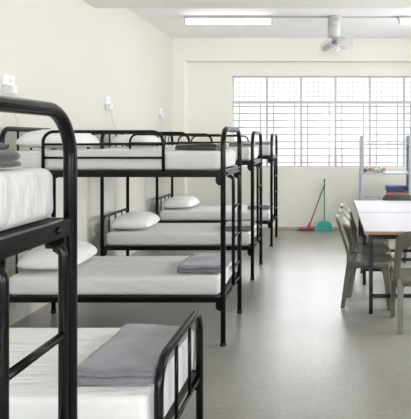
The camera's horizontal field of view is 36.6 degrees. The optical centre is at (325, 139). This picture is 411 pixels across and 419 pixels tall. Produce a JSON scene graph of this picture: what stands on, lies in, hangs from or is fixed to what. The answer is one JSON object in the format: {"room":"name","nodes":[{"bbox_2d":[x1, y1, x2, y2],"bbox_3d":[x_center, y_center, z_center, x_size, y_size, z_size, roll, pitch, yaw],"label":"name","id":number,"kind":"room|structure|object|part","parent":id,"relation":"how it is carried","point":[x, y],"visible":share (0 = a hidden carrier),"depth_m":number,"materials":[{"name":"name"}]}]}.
{"room":"dormitory","nodes":[
{"label":"dormitory","id":0,"kind":"room"},
{"bbox_2d":[0,0,171,325],"bbox_3d":[-2.820,-0.105,3.825,0.200,3.410,14.450,0,0,0],"label":"wall","id":1,"kind":"structure","parent":0,"point":[71,55],"depth_m":6.93,"materials":[{"name":"beige paint"}]},
{"bbox_2d":[1,74,20,135],"bbox_3d":[-2.691,-0.282,5.179,0.058,0.547,0.308,0,0,0],"label":"wall socket","id":2,"kind":"object","parent":1,"relation":"attached to","point":[7,81],"visible":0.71,"depth_m":5.10,"materials":[{"name":"white plastic"}]},
{"bbox_2d":[105,96,118,129],"bbox_3d":[-2.691,-0.327,7.613,0.058,0.430,0.496,0,0,0],"label":"wall socket","id":3,"kind":"object","parent":1,"relation":"attached to","point":[108,105],"visible":1,"depth_m":7.44,"materials":[{"name":"white plastic"}]},
{"bbox_2d":[159,108,163,130],"bbox_3d":[-2.691,-0.275,9.820,0.058,0.490,0.140,0,0,0],"label":"wall socket","id":4,"kind":"object","parent":1,"relation":"attached to","point":[161,115],"visible":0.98,"depth_m":9.81,"materials":[{"name":"white plastic"}]},
{"bbox_2d":[82,0,410,7],"bbox_3d":[0.340,-1.683,6.880,6.120,0.255,0.400,0,0,0],"label":"ceiling beam","id":5,"kind":"structure","parent":1,"relation":"attached to","point":[95,3],"depth_m":6.83,"materials":[{"name":"beige paint"}]},
{"bbox_2d":[9,229,410,418],"bbox_3d":[0.340,1.675,3.825,6.520,0.150,14.450,0,0,0],"label":"floor","id":6,"kind":"structure","parent":0,"point":[292,351],"depth_m":4.93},
{"bbox_2d":[0,95,76,418],"bbox_3d":[-1.647,0.746,1.405,1.769,1.708,0.933,0,0,0],"label":"bunk bed","id":7,"kind":"object","parent":6,"relation":"on","point":[58,234],"visible":1,"depth_m":1.77,"materials":[{"name":"black metal"}]},
{"bbox_2d":[0,168,52,230],"bbox_3d":[-1.649,0.157,1.405,1.663,0.160,0.857,0,0,0],"label":"mattress","id":8,"kind":"object","parent":7,"relation":"on","point":[26,194],"visible":1,"depth_m":1.64,"materials":[{"name":"white fabric"}]},
{"bbox_2d":[0,143,20,167],"bbox_3d":[-1.094,0.037,1.470,0.434,0.076,0.525,0,0,0],"label":"blanket","id":9,"kind":"object","parent":8,"relation":"on","point":[7,157],"visible":1,"depth_m":1.68,"materials":[{"name":"grey fabric"}]},
{"bbox_3d":[-0.787,0.263,1.405,0.024,0.050,0.856,0,0,0],"label":"cross rail","id":10,"kind":"part","parent":7,"relation":"part of","materials":[{"name":"black metal"}]},
{"bbox_3d":[-1.647,0.264,1.847,1.687,0.050,0.028,0,0,0],"label":"rail","id":11,"kind":"part","parent":7,"relation":"part of","materials":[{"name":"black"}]},
{"bbox_2d":[0,126,241,346],"bbox_3d":[-1.660,0.746,5.107,1.769,1.708,0.933,0,0,0],"label":"bunk bed","id":12,"kind":"object","parent":6,"relation":"on","point":[236,277],"visible":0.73,"depth_m":4.66,"materials":[{"name":"black metal"}]},
{"bbox_3d":[-2.520,0.740,5.107,0.040,1.696,0.926,0,0,0],"label":"head frame","id":13,"kind":"part","parent":12,"relation":"part of","materials":[{"name":"black metal"}]},
{"bbox_3d":[-1.732,0.086,4.665,0.960,0.326,0.025,0,0,0],"label":"guard rail","id":14,"kind":"part","parent":12,"relation":"part of","materials":[{"name":"black metal"}]},
{"bbox_3d":[-1.660,1.240,4.665,1.687,0.044,0.028,0,0,0],"label":"rail","id":15,"kind":"part","parent":12,"relation":"part of","materials":[{"name":"black metal"}]},
{"bbox_2d":[9,256,231,294],"bbox_3d":[-1.662,1.137,5.108,1.664,0.158,0.864,0,0,0],"label":"mattress","id":16,"kind":"object","parent":12,"relation":"on","point":[97,275],"visible":0.63,"depth_m":4.69,"materials":[{"name":"white fabric"}]},
{"bbox_2d":[17,240,96,269],"bbox_3d":[-2.255,0.959,5.080,0.464,0.187,0.680,0,0,-2],"label":"pillow","id":17,"kind":"object","parent":16,"relation":"on","point":[38,258],"visible":0.71,"depth_m":4.79,"materials":[{"name":"white fabric"}]},
{"bbox_2d":[177,253,231,272],"bbox_3d":[-1.000,1.020,5.028,0.364,0.066,0.571,0,0,0],"label":"blanket","id":18,"kind":"object","parent":16,"relation":"on","point":[197,262],"visible":0.84,"depth_m":4.86,"materials":[{"name":"grey fabric"}]},
{"bbox_2d":[9,149,235,169],"bbox_3d":[-1.661,0.157,5.108,1.665,0.162,0.860,0,0,0],"label":"mattress","id":19,"kind":"object","parent":12,"relation":"on","point":[174,159],"visible":0.8,"depth_m":4.68,"materials":[{"name":"white fabric"}]},
{"bbox_2d":[15,129,99,148],"bbox_3d":[-2.270,-0.013,5.120,0.464,0.171,0.680,0,0,3],"label":"pillow","id":20,"kind":"object","parent":19,"relation":"on","point":[32,139],"visible":0.6,"depth_m":4.82,"materials":[{"name":"white fabric"}]},
{"bbox_2d":[175,143,226,149],"bbox_3d":[-1.025,0.050,4.972,0.325,0.053,0.517,0,0,0],"label":"blanket","id":21,"kind":"object","parent":19,"relation":"on","point":[199,146],"visible":0.97,"depth_m":4.72,"materials":[{"name":"grey fabric"}]},
{"bbox_3d":[-1.660,0.264,4.665,1.687,0.050,0.028,0,0,0],"label":"rail","id":22,"kind":"part","parent":12,"relation":"part of","materials":[{"name":"black metal"}]},
{"bbox_3d":[-1.732,0.086,5.550,0.960,0.326,0.025,0,0,0],"label":"guard rail","id":23,"kind":"part","parent":12,"relation":"part of","materials":[{"name":"black metal"}]},
{"bbox_3d":[-0.800,0.740,5.107,0.040,1.696,0.926,0,0,0],"label":"foot frame","id":24,"kind":"part","parent":12,"relation":"part of","materials":[{"name":"black metal"}]},
{"bbox_3d":[-0.800,1.248,5.107,0.027,0.027,0.885,0,0,0],"label":"cross rail","id":25,"kind":"part","parent":12,"relation":"part of","materials":[{"name":"black metal"}]},
{"bbox_3d":[-0.800,0.263,5.107,0.024,0.050,0.856,0,0,0],"label":"cross rail","id":26,"kind":"part","parent":12,"relation":"part of","materials":[{"name":"black metal"}]},
{"bbox_2d":[154,310,202,418],"bbox_3d":[-1.606,1.160,2.967,1.833,0.880,0.869,0,0,0],"label":"bed","id":27,"kind":"object","parent":6,"relation":"on","point":[194,381],"visible":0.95,"depth_m":2.96,"materials":[{"name":"black metal"}]},
{"bbox_2d":[9,328,194,418],"bbox_3d":[-1.606,1.174,2.938,1.733,0.244,0.952,0,0,0],"label":"mattress","id":28,"kind":"object","parent":27,"relation":"on","point":[33,393],"visible":0.48,"depth_m":2.59,"materials":[{"name":"white fabric"}]},
{"bbox_2d":[77,323,187,384],"bbox_3d":[-0.912,1.015,2.914,0.348,0.066,0.712,0,0,0],"label":"blanket","id":29,"kind":"object","parent":28,"relation":"on","point":[131,356],"visible":0.82,"depth_m":2.73,"materials":[{"name":"grey fabric"}]},
{"bbox_3d":[-0.712,1.330,2.967,0.023,0.023,0.825,0,0,0],"label":"cross rail","id":30,"kind":"part","parent":27,"relation":"part of","materials":[{"name":"black metal"}]},
{"bbox_2d":[100,131,262,279],"bbox_3d":[-1.702,0.746,7.308,1.769,1.708,0.933,0,0,0],"label":"bunk bed","id":31,"kind":"object","parent":6,"relation":"on","point":[257,162],"visible":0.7,"depth_m":6.86,"materials":[{"name":"black metal"}]},
{"bbox_3d":[-2.562,0.740,7.308,0.040,1.696,0.926,0,0,0],"label":"head frame","id":32,"kind":"part","parent":31,"relation":"part of","materials":[{"name":"black metal"}]},
{"bbox_3d":[-2.562,0.955,7.308,0.034,0.174,0.895,0,0,0],"label":"headboard","id":33,"kind":"part","parent":31,"relation":"part of","materials":[{"name":"black metal"}]},
{"bbox_3d":[-1.774,0.086,6.865,0.960,0.326,0.025,0,0,0],"label":"guard rail","id":34,"kind":"part","parent":31,"relation":"part of","materials":[{"name":"black metal"}]},
{"bbox_3d":[-1.702,1.240,6.865,1.687,0.044,0.028,0,0,0],"label":"rail","id":35,"kind":"part","parent":31,"relation":"part of","materials":[{"name":"black metal"}]},
{"bbox_2d":[106,223,255,245],"bbox_3d":[-1.704,1.137,7.307,1.660,0.160,0.863,0,0,0],"label":"mattress","id":36,"kind":"object","parent":31,"relation":"on","point":[159,234],"visible":0.69,"depth_m":6.88,"materials":[{"name":"white fabric"}]},
{"bbox_2d":[111,211,159,228],"bbox_3d":[-2.300,0.964,7.270,0.464,0.178,0.680,0,0,-3],"label":"pillow","id":37,"kind":"object","parent":36,"relation":"on","point":[135,219],"visible":1,"depth_m":6.99,"materials":[{"name":"white fabric"}]},
{"bbox_2d":[226,220,255,230],"bbox_3d":[-1.040,1.021,7.210,0.343,0.063,0.517,0,0,-2],"label":"blanket","id":38,"kind":"object","parent":36,"relation":"on","point":[246,225],"visible":0.56,"depth_m":6.97,"materials":[{"name":"grey fabric"}]},
{"bbox_2d":[107,146,257,160],"bbox_3d":[-1.703,0.157,7.308,1.662,0.160,0.861,0,0,0],"label":"mattress","id":39,"kind":"object","parent":31,"relation":"on","point":[246,151],"visible":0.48,"depth_m":6.90,"materials":[{"name":"white fabric"}]},
{"bbox_2d":[111,134,160,142],"bbox_3d":[-2.300,-0.005,7.300,0.464,0.155,0.680,0,0,0],"label":"pillow","id":40,"kind":"object","parent":39,"relation":"on","point":[124,138],"visible":0.55,"depth_m":7.00,"materials":[{"name":"white fabric"}]},
{"bbox_2d":[229,142,255,145],"bbox_3d":[-1.010,0.047,7.279,0.253,0.050,0.571,0,0,0],"label":"blanket","id":41,"kind":"object","parent":39,"relation":"on","point":[230,143],"visible":0.66,"depth_m":7.01,"materials":[{"name":"grey fabric"}]},
{"bbox_3d":[-1.774,0.086,7.750,0.960,0.326,0.025,0,0,0],"label":"guard rail","id":42,"kind":"part","parent":31,"relation":"part of","materials":[{"name":"black metal"}]},
{"bbox_3d":[-1.702,0.264,6.865,1.687,0.050,0.028,0,0,0],"label":"rail","id":43,"kind":"part","parent":31,"relation":"part of","materials":[{"name":"black metal"}]},
{"bbox_3d":[-0.842,0.740,7.308,0.040,1.696,0.926,0,0,0],"label":"foot frame","id":44,"kind":"part","parent":31,"relation":"part of","materials":[{"name":"black metal"}]},
{"bbox_3d":[-0.842,0.263,7.308,0.024,0.050,0.856,0,0,0],"label":"cross rail","id":45,"kind":"part","parent":31,"relation":"part of","materials":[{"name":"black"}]},
{"bbox_2d":[156,133,277,246],"bbox_3d":[-1.678,0.746,9.453,1.769,1.708,0.933,0,0,0],"label":"bunk bed","id":46,"kind":"object","parent":6,"relation":"on","point":[272,157],"visible":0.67,"depth_m":9.01,"materials":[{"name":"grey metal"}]},
{"bbox_3d":[-2.538,0.740,9.453,0.040,1.696,0.926,0,0,0],"label":"head frame","id":47,"kind":"part","parent":46,"relation":"part of","materials":[{"name":"black metal"}]},
{"bbox_3d":[-2.538,0.955,9.453,0.034,0.174,0.895,0,0,0],"label":"headboard","id":48,"kind":"part","parent":46,"relation":"part of","materials":[{"name":"black metal"}]},
{"bbox_3d":[-1.750,0.086,9.010,0.960,0.326,0.025,0,0,0],"label":"guard rail","id":49,"kind":"part","parent":46,"relation":"part of","materials":[{"name":"black metal"}]},
{"bbox_3d":[-1.678,1.240,9.010,1.687,0.044,0.028,0,0,0],"label":"rail","id":50,"kind":"part","parent":46,"relation":"part of","materials":[{"name":"black metal"}]},
{"bbox_2d":[160,205,273,220],"bbox_3d":[-1.678,1.137,9.452,1.664,0.159,0.865,0,0,0],"label":"mattress","id":51,"kind":"object","parent":46,"relation":"on","point":[197,212],"visible":0.62,"depth_m":9.02,"materials":[{"name":"white fabric"}]},
{"bbox_2d":[162,195,199,207],"bbox_3d":[-2.270,0.963,9.420,0.464,0.181,0.680,0,0,2],"label":"pillow","id":52,"kind":"object","parent":51,"relation":"on","point":[180,201],"visible":1,"depth_m":9.14,"materials":[{"name":"white fabric"}]},
{"bbox_2d":[247,202,273,208],"bbox_3d":[-1.020,1.021,9.386,0.343,0.063,0.513,0,0,2],"label":"blanket","id":53,"kind":"object","parent":51,"relation":"on","point":[264,205],"visible":0.53,"depth_m":9.15,"materials":[{"name":"grey fabric"}]},
{"bbox_2d":[166,145,273,155],"bbox_3d":[-1.679,0.157,9.453,1.663,0.161,0.858,0,0,0],"label":"mattress","id":54,"kind":"object","parent":46,"relation":"on","point":[265,148],"visible":0.21,"depth_m":9.03,"materials":[{"name":"white fabric"}]},
{"bbox_2d":[256,141,269,144],"bbox_3d":[-0.990,0.046,9.425,0.254,0.053,0.568,0,0,0],"label":"blanket","id":55,"kind":"object","parent":54,"relation":"on","point":[263,142],"visible":0.62,"depth_m":9.16,"materials":[{"name":"grey fabric"}]},
{"bbox_3d":[-0.818,0.740,9.453,0.040,1.696,0.926,0,0,0],"label":"foot frame","id":56,"kind":"part","parent":46,"relation":"part of","materials":[{"name":"black metal"}]},
{"bbox_2d":[297,184,324,230],"bbox_3d":[-0.256,1.191,10.616,0.514,0.820,0.130,0,0,-10],"label":"broom","id":57,"kind":"object","parent":6,"relation":"on","point":[307,228],"visible":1,"depth_m":10.59,"materials":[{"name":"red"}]},
{"bbox_2d":[316,179,332,230],"bbox_3d":[-0.028,1.149,10.671,0.300,0.898,0.171,0,0,0],"label":"dustpan","id":58,"kind":"object","parent":6,"relation":"on","point":[321,226],"visible":1,"depth_m":10.61,"materials":[{"name":"teal plastic"}]},
{"bbox_3d":[-0.028,1.118,10.729,0.021,0.766,0.049,0,0,0],"label":"handle","id":59,"kind":"part","parent":58,"relation":"part of","materials":[{"name":"green plastic"}]},
{"bbox_2d":[335,214,392,310],"bbox_3d":[0.380,1.169,5.875,0.569,0.862,0.472,0,0,11],"label":"plastic chair","id":60,"kind":"object","parent":6,"relation":"on","point":[384,262],"visible":0.94,"depth_m":5.71,"materials":[{"name":"grey plastic"}]},
{"bbox_3d":[0.187,0.959,5.914,0.177,0.442,0.472,0,0,11],"label":"backrest","id":61,"kind":"part","parent":60,"relation":"part of","materials":[{"name":"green plastic"}]},
{"bbox_3d":[0.215,1.380,5.731,0.145,0.440,0.068,0,0,11],"label":"leg","id":62,"kind":"part","parent":60,"relation":"part of","materials":[{"name":"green plastic"}]},
{"bbox_3d":[0.284,1.380,6.072,0.145,0.440,0.068,0,0,11],"label":"leg","id":63,"kind":"part","parent":60,"relation":"part of","materials":[{"name":"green plastic"}]},
{"bbox_3d":[0.428,1.196,5.865,0.448,0.095,0.464,0,0,11],"label":"seat","id":64,"kind":"part","parent":60,"relation":"part of","materials":[{"name":"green plastic"}]},
{"bbox_3d":[0.564,1.380,5.660,0.122,0.440,0.068,0,0,11],"label":"leg","id":65,"kind":"part","parent":60,"relation":"part of","materials":[{"name":"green plastic"}]},
{"bbox_3d":[0.633,1.380,6.001,0.122,0.440,0.068,0,0,11],"label":"leg","id":66,"kind":"part","parent":60,"relation":"part of","materials":[{"name":"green plastic"}]},
{"bbox_2d":[338,208,390,254],"bbox_3d":[0.413,1.169,6.363,0.569,0.862,0.472,0,0,10],"label":"plastic chair","id":67,"kind":"object","parent":6,"relation":"on","point":[380,249],"visible":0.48,"depth_m":6.37,"materials":[{"name":"grey plastic"}]},
{"bbox_3d":[0.220,0.959,6.396,0.177,0.442,0.472,0,0,10],"label":"backrest","id":68,"kind":"part","parent":67,"relation":"part of","materials":[{"name":"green plastic"}]},
{"bbox_3d":[0.462,1.196,6.355,0.448,0.095,0.464,0,0,10],"label":"seat","id":69,"kind":"part","parent":67,"relation":"part of","materials":[{"name":"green plastic"}]},
{"bbox_2d":[340,203,388,245],"bbox_3d":[0.448,1.169,6.932,0.569,0.862,0.472,0,0,8],"label":"plastic chair","id":70,"kind":"object","parent":6,"relation":"on","point":[384,242],"visible":0.3,"depth_m":6.98,"materials":[{"name":"grey plastic"}]},
{"bbox_3d":[0.254,0.959,6.959,0.177,0.442,0.472,0,0,8],"label":"backrest","id":71,"kind":"part","parent":70,"relation":"part of","materials":[{"name":"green plastic"}]},
{"bbox_3d":[0.497,1.196,6.925,0.448,0.095,0.464,0,0,8],"label":"seat","id":72,"kind":"part","parent":70,"relation":"part of","materials":[{"name":"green plastic"}]},
{"bbox_2d":[354,201,410,272],"bbox_3d":[0.803,1.218,7.590,0.850,0.765,1.370,0,0,1],"label":"dining table","id":73,"kind":"object","parent":6,"relation":"on","point":[361,206],"visible":0.49,"depth_m":7.53,"materials":[{"name":"grey laminate"}]},
{"bbox_3d":[0.440,1.229,7.789,0.036,0.726,0.036,0,0,1],"label":"leg","id":74,"kind":"part","parent":73,"relation":"part of","materials":[{"name":"black metal"}]},
{"bbox_2d":[358,213,410,313],"bbox_3d":[0.785,1.218,6.180,0.850,0.765,1.400,0,0,1],"label":"dining table","id":75,"kind":"object","parent":6,"relation":"on","point":[375,225],"visible":0.95,"depth_m":5.73,"materials":[{"name":"grey laminate"}]},
{"bbox_3d":[0.425,1.229,6.644,0.036,0.726,0.036,0,0,1],"label":"leg","id":76,"kind":"part","parent":75,"relation":"part of","materials":[{"name":"black metal"}]},
{"bbox_3d":[0.413,1.229,5.529,0.036,0.726,0.036,0,0,1],"label":"leg","id":77,"kind":"part","parent":75,"relation":"part of","materials":[{"name":"black metal"}]},
{"bbox_2d":[359,136,410,200],"bbox_3d":[1.075,0.765,10.360,0.990,1.670,0.376,0,0,0],"label":"rack","id":78,"kind":"object","parent":6,"relation":"on","point":[407,173],"visible":0.44,"depth_m":10.19,"materials":[{"name":"grey metal"}]},
{"bbox_3d":[0.610,0.763,10.524,0.044,1.666,0.040,0,0,0],"label":"post","id":79,"kind":"part","parent":78,"relation":"part of","materials":[{"name":"grey metal"}]},
{"bbox_3d":[0.610,0.763,10.196,0.044,1.666,0.040,0,0,0],"label":"post","id":80,"kind":"part","parent":78,"relation":"part of","materials":[{"name":"grey metal"}]},
{"bbox_2d":[359,197,382,200],"bbox_3d":[1.075,1.017,10.360,0.990,0.034,0.350,0,0,0],"label":"shelf","id":81,"kind":"object","parent":78,"relation":"attached to","point":[360,198],"depth_m":10.19,"materials":[{"name":"grey metal"}]},
{"bbox_2d":[363,167,385,171],"bbox_3d":[0.832,0.508,10.363,0.385,0.091,0.310,0,0,0],"label":"linens","id":82,"kind":"object","parent":78,"relation":"on","point":[365,169],"visible":0.97,"depth_m":10.22,"materials":[{"name":"multicoloured fabric"}]},
{"bbox_2d":[359,143,408,144],"bbox_3d":[1.075,0.071,10.360,0.990,0.026,0.350,0,0,0],"label":"shelf","id":83,"kind":"object","parent":78,"relation":"attached to","point":[359,143],"depth_m":10.19,"materials":[{"name":"grey metal"}]},
{"bbox_2d":[359,172,408,174],"bbox_3d":[1.075,0.572,10.360,0.990,0.034,0.350,0,0,0],"label":"shelf","id":84,"kind":"object","parent":78,"relation":"attached to","point":[360,173],"depth_m":10.19,"materials":[{"name":"grey metal"}]},
{"bbox_2d":[386,191,406,193],"bbox_3d":[1.225,0.937,10.377,0.335,0.120,0.283,0,0,0],"label":"folded towel","id":85,"kind":"object","parent":78,"relation":"on","point":[388,192],"visible":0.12,"depth_m":10.27,"materials":[{"name":"red fabric"}]},
{"bbox_2d":[385,185,407,190],"bbox_3d":[1.215,0.826,10.362,0.364,0.096,0.299,0,0,0],"label":"folded towel","id":86,"kind":"object","parent":85,"relation":"on","point":[387,187],"visible":1,"depth_m":10.23,"materials":[{"name":"blue fabric"}]},
{"bbox_3d":[1.430,0.763,10.524,0.044,1.666,0.040,0,0,0],"label":"post","id":87,"kind":"part","parent":78,"relation":"part of","materials":[{"name":"grey metal"}]},
{"bbox_3d":[1.430,0.763,10.196,0.044,1.666,0.040,0,0,0],"label":"post","id":88,"kind":"part","parent":78,"relation":"part of","materials":[{"name":"grey metal"}]},
{"bbox_2d":[382,193,410,248],"bbox_3d":[1.020,1.169,8.620,0.472,0.862,0.569,0,0,0],"label":"plastic chair","id":89,"kind":"object","parent":6,"relation":"on","point":[391,196],"visible":0.18,"depth_m":8.36,"materials":[{"name":"grey plastic"}]},
{"bbox_3d":[1.020,0.959,8.425,0.472,0.442,0.177,0,0,0],"label":"backrest","id":90,"kind":"part","parent":89,"relation":"part of","materials":[{"name":"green plastic"}]},
{"bbox_2d":[390,231,410,334],"bbox_3d":[0.796,1.169,5.146,0.472,0.862,0.569,0,0,-2],"label":"plastic chair","id":91,"kind":"object","parent":6,"relation":"on","point":[400,277],"visible":1,"depth_m":4.98,"materials":[{"name":"grey plastic"}]},
{"bbox_3d":[0.616,1.380,5.364,0.068,0.440,0.122,0,0,-2],"label":"leg","id":92,"kind":"part","parent":91,"relation":"part of","materials":[{"name":"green plastic"}]},
{"bbox_3d":[0.627,1.380,5.007,0.068,0.440,0.145,0,0,-2],"label":"leg","id":93,"kind":"part","parent":91,"relation":"part of","materials":[{"name":"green plastic"}]},
{"bbox_3d":[0.795,1.196,5.195,0.464,0.095,0.448,0,0,-2],"label":"seat","id":94,"kind":"part","parent":91,"relation":"part of","materials":[{"name":"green plastic"}]},
{"bbox_3d":[0.802,0.959,4.950,0.472,0.442,0.177,0,0,-2],"label":"backrest","id":95,"kind":"part","parent":91,"relation":"part of","materials":[{"name":"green plastic"}]},
{"bbox_2d":[402,247,407,262],"bbox_3d":[1.284,1.169,8.030,0.569,0.862,0.472,0,0,0],"label":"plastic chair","id":96,"kind":"object","parent":6,"relation":"on","point":[404,253],"visible":0.06,"depth_m":7.82,"materials":[{"name":"grey plastic"}]},
{"bbox_2d":[128,8,410,37],"bbox_3d":[0.340,-1.885,3.825,6.520,0.150,14.450,0,0,0],"label":"ceiling","id":97,"kind":"structure","parent":0,"point":[170,21],"depth_m":9.40,"materials":[{"name":"white paint"}]},
{"bbox_2d":[183,16,272,24],"bbox_3d":[-1.430,-1.754,8.800,1.300,0.112,0.150,0,0,0],"label":"ceiling light","id":98,"kind":"object","parent":97,"relation":"attached to","point":[187,19],"visible":1,"depth_m":8.77,"materials":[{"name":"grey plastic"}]},
{"bbox_2d":[273,16,397,17],"bbox_3d":[0.140,-1.801,8.800,1.840,0.018,0.030,0,0,0],"label":"cable conduit","id":99,"kind":"object","parent":97,"relation":"attached to","point":[273,16],"visible":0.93,"depth_m":8.79,"materials":[{"name":"grey plastic"}]},
{"bbox_2d":[319,15,352,54],"bbox_3d":[0.147,-1.537,8.730,0.495,0.546,0.478,0,0,0],"label":"ceiling fan","id":100,"kind":"object","parent":97,"relation":"hanging from","point":[333,20],"visible":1,"depth_m":8.71,"materials":[{"name":"grey"}]},
{"bbox_3d":[0.013,-1.340,8.716,0.166,0.105,0.134,0,0,33],"label":"blade","id":101,"kind":"part","parent":100,"relation":"part of","materials":[{"name":"white"}]},
{"bbox_3d":[0.118,-1.795,8.800,0.210,0.030,0.210,0,0,0],"label":"ceiling plate","id":102,"kind":"part","parent":100,"relation":"part of","materials":[{"name":"grey metal"}]},
{"bbox_2d":[398,16,410,24],"bbox_3d":[1.710,-1.754,8.800,1.300,0.112,0.150,0,0,0],"label":"ceiling light","id":103,"kind":"object","parent":97,"relation":"attached to","point":[401,19],"visible":0.98,"depth_m":8.77,"materials":[{"name":"white plastic"}]},
{"bbox_2d":[187,62,410,226],"bbox_3d":[0.340,-0.105,10.925,6.120,3.410,0.250,0,0,0],"label":"wall","id":104,"kind":"structure","parent":0,"point":[209,84],"depth_m":10.80,"materials":[{"name":"beige paint"}]},
{"bbox_2d":[172,38,186,196],"bbox_3d":[-2.610,-0.105,10.710,0.220,3.410,0.180,0,0,0],"label":"column","id":105,"kind":"structure","parent":104,"relation":"attached to","point":[179,65],"depth_m":10.62,"materials":[{"name":"beige paint"}]},
{"bbox_2d":[185,38,410,61],"bbox_3d":[0.340,-1.605,10.710,5.680,0.410,0.180,0,0,0],"label":"beam","id":106,"kind":"structure","parent":104,"relation":"attached to","point":[196,49],"depth_m":10.62,"materials":[{"name":"beige paint"}]},
{"bbox_2d":[262,227,357,228],"bbox_3d":[0.340,1.581,10.794,5.680,0.038,0.012,0,0,0],"label":"baseboard","id":107,"kind":"structure","parent":104,"relation":"attached to","point":[262,227],"depth_m":10.79,"materials":[{"name":"beige"}]},
{"bbox_2d":[233,76,410,166],"bbox_3d":[0.484,-0.335,10.900,4.352,1.640,0.062,0,0,0],"label":"window","id":108,"kind":"structure","parent":104,"relation":"in","point":[301,102],"depth_m":10.87,"materials":[{"name":"grey"}]},
{"bbox_3d":[0.484,-0.101,10.910,0.578,1.128,0.004,0,0,0],"label":"pane","id":109,"kind":"part","parent":108,"relation":"part of","materials":[{"name":"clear glass"}]}
]}

